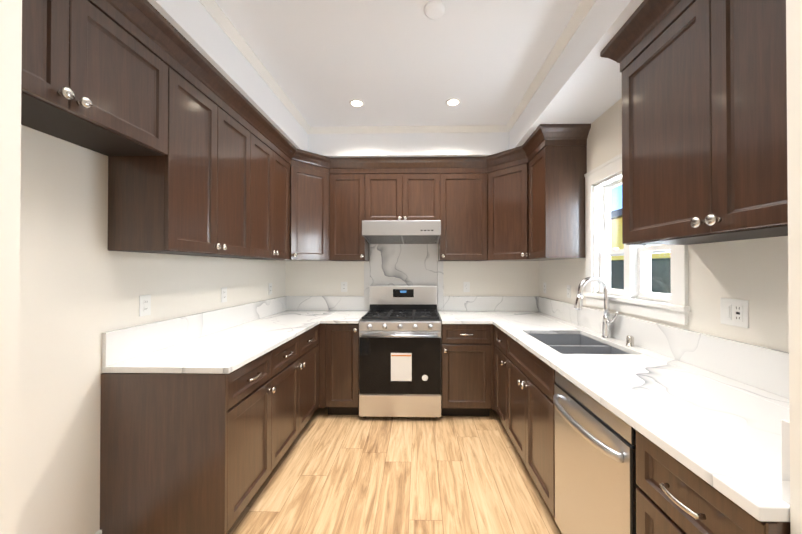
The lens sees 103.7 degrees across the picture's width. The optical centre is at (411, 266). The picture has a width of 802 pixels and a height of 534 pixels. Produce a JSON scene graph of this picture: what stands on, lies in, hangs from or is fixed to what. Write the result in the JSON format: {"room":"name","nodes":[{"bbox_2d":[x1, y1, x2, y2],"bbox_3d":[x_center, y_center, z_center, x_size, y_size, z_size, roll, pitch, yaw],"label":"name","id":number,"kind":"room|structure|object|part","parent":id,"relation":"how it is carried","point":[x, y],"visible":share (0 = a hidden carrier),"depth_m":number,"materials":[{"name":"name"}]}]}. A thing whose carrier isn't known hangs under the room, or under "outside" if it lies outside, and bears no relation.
{"room":"kitchen","nodes":[
{"label":"kitchen","id":0,"kind":"room"},
{"bbox_2d":[0,0,21,533],"bbox_3d":[-1.170,0.121,0.572,0.703,2.540,0.180,0,0,1],"label":"wall","id":1,"kind":"structure","parent":0,"point":[10,82],"depth_m":0.64,"materials":[{"name":"white paint"}]},
{"bbox_2d":[17,125,285,533],"bbox_3d":[-1.588,-0.031,0.282,0.120,2.840,6.940,0,0,1],"label":"wall","id":2,"kind":"structure","parent":0,"point":[82,288],"depth_m":1.40,"materials":[{"name":"white paint"}]},
{"bbox_2d":[21,0,167,155],"bbox_3d":[-1.338,-0.772,1.113,0.341,0.446,0.874,0,0,1],"label":"upper cabinet","id":3,"kind":"object","parent":2,"relation":"attached to","point":[94,78],"visible":1,"depth_m":1.21,"materials":[{"name":"brown wood"}]},
{"bbox_2d":[139,294,150,316],"bbox_3d":[-1.492,0.214,1.762,0.009,0.116,0.072,0,0,1],"label":"electrical outlet plate","id":4,"kind":"object","parent":2,"relation":"attached to","point":[144,305],"visible":1,"depth_m":1.75,"materials":[{"name":"white plastic"}]},
{"bbox_2d":[108,66,251,257],"bbox_3d":[-1.339,-0.535,1.929,0.303,0.910,0.755,0,0,1],"label":"upper cabinet","id":5,"kind":"object","parent":2,"relation":"attached to","point":[215,182],"depth_m":1.70,"materials":[{"name":"brown wood"}]},
{"bbox_2d":[221,287,226,302],"bbox_3d":[-1.477,0.219,2.477,0.009,0.116,0.072,0,0,1],"label":"electrical outlet plate","id":6,"kind":"object","parent":2,"relation":"attached to","point":[224,294],"visible":1,"depth_m":2.48,"materials":[{"name":"white plastic"}]},
{"bbox_2d":[239,134,289,259],"bbox_3d":[-1.324,-0.530,2.658,0.303,0.910,0.704,0,0,1],"label":"upper cabinet","id":7,"kind":"object","parent":2,"relation":"attached to","point":[270,173],"depth_m":2.61,"materials":[{"name":"brown wood"}]},
{"bbox_2d":[268,283,271,294],"bbox_3d":[-1.461,0.225,3.250,0.009,0.116,0.072,0,0,1],"label":"electrical outlet plate","id":8,"kind":"object","parent":2,"relation":"attached to","point":[269,288],"visible":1,"depth_m":3.23,"materials":[{"name":"white plastic"}]},
{"bbox_2d":[275,165,329,260],"bbox_3d":[-1.167,-0.525,3.311,0.592,0.910,0.629,0,0,1],"label":"upper cabinet","id":9,"kind":"object","parent":2,"relation":"attached to","point":[309,210],"visible":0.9,"depth_m":3.15,"materials":[{"name":"brown wood"}]},
{"bbox_2d":[227,407,561,533],"bbox_3d":[-0.080,1.418,0.180,3.140,0.060,7.060,0,0,1],"label":"floor","id":10,"kind":"structure","parent":0,"point":[343,474],"depth_m":2.04,"materials":[{"name":"brown wood"}]},
{"bbox_2d":[100,324,318,533],"bbox_3d":[-1.155,0.964,2.561,0.646,0.883,2.107,0,0,1],"label":"base cabinet","id":11,"kind":"object","parent":10,"relation":"on","point":[273,402],"depth_m":1.51,"materials":[{"name":"brown wood"}]},
{"bbox_3d":[-1.196,0.956,1.517,0.608,0.883,0.018,0,0,1],"label":"left base cabinet end panel","id":12,"kind":"part","parent":11,"relation":"part of","materials":[{"name":"brown wood"}]},
{"bbox_2d":[102,244,789,521],"bbox_3d":[-0.039,0.024,2.121,2.896,0.985,2.954,0,0,1],"label":"countertop","id":13,"kind":"structure","parent":11,"relation":"on","point":[712,410],"depth_m":1.54,"materials":[{"name":"stone"}]},
{"bbox_2d":[529,334,628,353],"bbox_3d":[1.071,0.623,2.096,0.466,0.210,0.703,0,0,1],"label":"double-bowl sink","id":14,"kind":"object","parent":13,"relation":"in","point":[571,344],"visible":0.1,"depth_m":2.22,"materials":[{"name":"silver metal"}]},
{"bbox_2d":[574,276,618,337],"bbox_3d":[1.256,0.276,2.150,0.255,0.422,0.139,0,0,1],"label":"pull-down faucet","id":15,"kind":"object","parent":13,"relation":"on","point":[607,321],"visible":1,"depth_m":2.17,"materials":[{"name":"silver metal"}]},
{"bbox_2d":[319,323,358,414],"bbox_3d":[-0.669,0.968,3.241,0.367,0.883,0.726,0,0,1],"label":"base cabinet","id":16,"kind":"object","parent":10,"relation":"on","point":[338,369],"visible":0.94,"depth_m":2.92,"materials":[{"name":"brown wood"}]},
{"bbox_2d":[359,286,440,417],"bbox_3d":[-0.103,0.809,3.189,0.756,1.200,0.763,0,0,1],"label":"gas range","id":17,"kind":"object","parent":10,"relation":"on","point":[399,351],"visible":1,"depth_m":2.87,"materials":[{"name":"silver metal"}]},
{"bbox_2d":[441,322,493,415],"bbox_3d":[0.857,0.968,3.210,1.150,0.883,0.726,0,0,1],"label":"base cabinet","id":18,"kind":"object","parent":10,"relation":"on","point":[467,369],"visible":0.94,"depth_m":2.90,"materials":[{"name":"brown wood"}]},
{"bbox_2d":[494,325,507,430],"bbox_3d":[1.065,0.964,2.673,0.711,0.883,0.409,0,0,1],"label":"base cabinet","id":19,"kind":"object","parent":10,"relation":"on","point":[500,372],"visible":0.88,"depth_m":2.67,"materials":[{"name":"brown wood"}]},
{"bbox_2d":[507,335,555,517],"bbox_3d":[1.052,0.960,2.036,0.711,0.883,0.860,0,0,1],"label":"base cabinet","id":20,"kind":"object","parent":10,"relation":"on","point":[531,382],"visible":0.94,"depth_m":1.92,"materials":[{"name":"brown wood"}]},
{"bbox_2d":[553,370,639,533],"bbox_3d":[0.989,0.957,1.309,0.660,0.879,0.587,0,0,1],"label":"dishwasher","id":21,"kind":"object","parent":10,"relation":"on","point":[596,485],"visible":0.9,"depth_m":1.26,"materials":[{"name":"silver metal"}]},
{"bbox_2d":[636,430,789,533],"bbox_3d":[1.029,0.951,0.805,0.706,0.883,0.385,0,0,1],"label":"base cabinet","id":22,"kind":"object","parent":10,"relation":"on","point":[674,496],"visible":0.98,"depth_m":0.84,"materials":[{"name":"brown wood"}]},
{"bbox_2d":[147,0,643,157],"bbox_3d":[-0.080,-1.292,0.199,2.900,0.280,6.820,0,0,1],"label":"ceiling","id":23,"kind":"structure","parent":0,"point":[581,83],"depth_m":2.15,"materials":[{"name":"white paint"}]},
{"bbox_2d":[215,0,581,126],"bbox_3d":[-0.080,-1.482,0.201,2.900,0.100,6.820,0,0,1],"label":"ceiling","id":24,"kind":"structure","parent":0,"point":[396,62],"depth_m":2.09,"materials":[{"name":"white paint"}]},
{"bbox_2d":[349,99,363,107],"bbox_3d":[-0.477,-1.426,2.719,0.132,0.035,0.132,0,0,1],"label":"recessed light","id":25,"kind":"object","parent":24,"relation":"in","point":[357,103],"visible":0.83,"depth_m":2.72,"materials":[{"name":"white"}]},
{"bbox_2d":[198,0,595,133],"bbox_3d":[-0.085,-1.397,1.141,2.040,0.055,4.100,0,0,1],"label":"crown molding","id":26,"kind":"structure","parent":24,"relation":"attached to","point":[223,21],"depth_m":2.42,"materials":[{"name":"white"}]},
{"bbox_2d":[424,0,444,19],"bbox_3d":[0.126,-1.407,1.731,0.116,0.027,0.116,0,0,1],"label":"smoke detector","id":27,"kind":"object","parent":24,"relation":"attached to","point":[434,9],"visible":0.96,"depth_m":1.71,"materials":[{"name":"white plastic"}]},
{"bbox_2d":[445,98,460,106],"bbox_3d":[0.353,-1.427,2.702,0.132,0.035,0.132,0,0,1],"label":"recessed light","id":28,"kind":"object","parent":24,"relation":"in","point":[451,102],"visible":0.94,"depth_m":2.70,"materials":[{"name":"white"}]},
{"bbox_2d":[285,173,538,310],"bbox_3d":[0.053,-0.007,3.658,3.020,2.840,0.120,0,0,1],"label":"wall","id":29,"kind":"structure","parent":0,"point":[483,278],"depth_m":3.59,"materials":[{"name":"white paint"}]},
{"bbox_2d":[341,282,346,291],"bbox_3d":[-0.778,0.228,3.609,0.072,0.116,0.009,0,0,1],"label":"electrical outlet plate","id":30,"kind":"object","parent":29,"relation":"attached to","point":[343,286],"visible":1,"depth_m":3.61,"materials":[{"name":"white plastic"}]},
{"bbox_2d":[329,174,368,260],"bbox_3d":[-0.678,-0.524,3.461,0.376,0.910,0.308,0,0,1],"label":"upper cabinet","id":31,"kind":"object","parent":29,"relation":"attached to","point":[347,242],"depth_m":3.32,"materials":[{"name":"brown wood"}]},
{"bbox_2d":[365,174,440,220],"bbox_3d":[-0.097,-0.720,3.451,0.786,0.518,0.308,0,0,1],"label":"upper cabinet","id":32,"kind":"object","parent":29,"relation":"attached to","point":[388,197],"depth_m":3.30,"materials":[{"name":"brown wood"}]},
{"bbox_2d":[362,220,440,243],"bbox_3d":[-0.100,-0.360,3.345,0.778,0.195,0.487,0,0,1],"label":"steel range hood","id":33,"kind":"object","parent":32,"relation":"attached to","point":[405,232],"visible":1,"depth_m":3.11,"materials":[{"name":"silver metal"}]},
{"bbox_2d":[438,173,486,260],"bbox_3d":[0.543,-0.524,3.436,0.494,0.910,0.308,0,0,1],"label":"upper cabinet","id":34,"kind":"object","parent":29,"relation":"attached to","point":[456,204],"depth_m":3.29,"materials":[{"name":"brown wood"}]},
{"bbox_2d":[463,282,469,291],"bbox_3d":[0.622,0.227,3.580,0.072,0.116,0.009,0,0,1],"label":"electrical outlet plate","id":35,"kind":"object","parent":29,"relation":"attached to","point":[466,286],"visible":1,"depth_m":3.58,"materials":[{"name":"white plastic"}]},
{"bbox_2d":[626,335,634,346],"bbox_3d":[1.339,0.453,1.933,0.048,0.063,0.047,0,0,1],"label":"soap dispenser","id":36,"kind":"object","parent":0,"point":[629,341],"visible":0.98,"depth_m":1.92,"materials":[{"name":"silver metal"}]},
{"bbox_2d":[539,98,788,352],"bbox_3d":[1.430,-0.032,0.159,0.120,2.840,6.820,0,0,1],"label":"wall","id":37,"kind":"structure","parent":0,"point":[754,272],"depth_m":1.44,"materials":[{"name":"white paint"}]},
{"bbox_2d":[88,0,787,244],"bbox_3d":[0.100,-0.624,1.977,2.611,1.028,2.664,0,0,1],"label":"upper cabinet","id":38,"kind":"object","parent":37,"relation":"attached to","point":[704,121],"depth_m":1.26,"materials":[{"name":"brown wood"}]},
{"bbox_2d":[487,146,586,260],"bbox_3d":[1.106,-0.526,3.069,0.645,0.910,1.018,0,0,1],"label":"upper cabinet","id":39,"kind":"object","parent":37,"relation":"attached to","point":[536,208],"visible":1,"depth_m":2.71,"materials":[{"name":"brown wood"}]},
{"bbox_2d":[543,282,545,292],"bbox_3d":[1.433,0.226,3.398,0.009,0.116,0.072,0,0,1],"label":"electrical outlet plate","id":40,"kind":"object","parent":37,"relation":"attached to","point":[544,287],"visible":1,"depth_m":3.40,"materials":[{"name":"white plastic"}]},
{"bbox_2d":[567,285,570,297],"bbox_3d":[1.422,0.222,2.858,0.009,0.116,0.072,0,0,1],"label":"electrical outlet plate","id":41,"kind":"object","parent":37,"relation":"attached to","point":[568,291],"visible":1,"depth_m":2.85,"materials":[{"name":"white plastic"}]},
{"bbox_2d":[583,153,690,324],"bbox_3d":[1.453,-0.228,2.070,0.154,1.050,0.976,0,0,1],"label":"double-hung window","id":42,"kind":"structure","parent":37,"relation":"in","point":[603,180],"depth_m":2.10,"materials":[{"name":"white"}]},
{"bbox_2d":[720,298,748,327],"bbox_3d":[1.389,0.197,1.361,0.012,0.116,0.118,0,0,1],"label":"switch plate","id":43,"kind":"object","parent":37,"relation":"attached to","point":[734,312],"visible":1,"depth_m":1.35,"materials":[{"name":"white plastic"}]},
{"bbox_2d":[786,0,801,533],"bbox_3d":[1.060,0.121,0.526,0.635,2.540,0.180,0,0,1],"label":"wall","id":44,"kind":"structure","parent":0,"point":[794,79],"depth_m":0.61,"materials":[{"name":"white paint"}]},
{"label":"outside","id":45,"kind":"structure","parent":0,"visible":0},
{"bbox_2d":[611,258,670,293],"bbox_3d":[2.579,0.765,3.920,0.060,1.700,10.000,0,0,1],"label":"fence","id":46,"kind":"object","parent":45,"point":[656,277],"depth_m":3.28,"materials":[{"name":"grey"}]},
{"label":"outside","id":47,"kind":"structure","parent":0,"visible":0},
{"bbox_2d":[611,208,670,259],"bbox_3d":[4.749,0.164,3.879,0.600,2.900,10.000,0,0,1],"label":"building","id":48,"kind":"structure","parent":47,"point":[617,232],"depth_m":7.16,"materials":[{"name":"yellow paint"}]}
]}

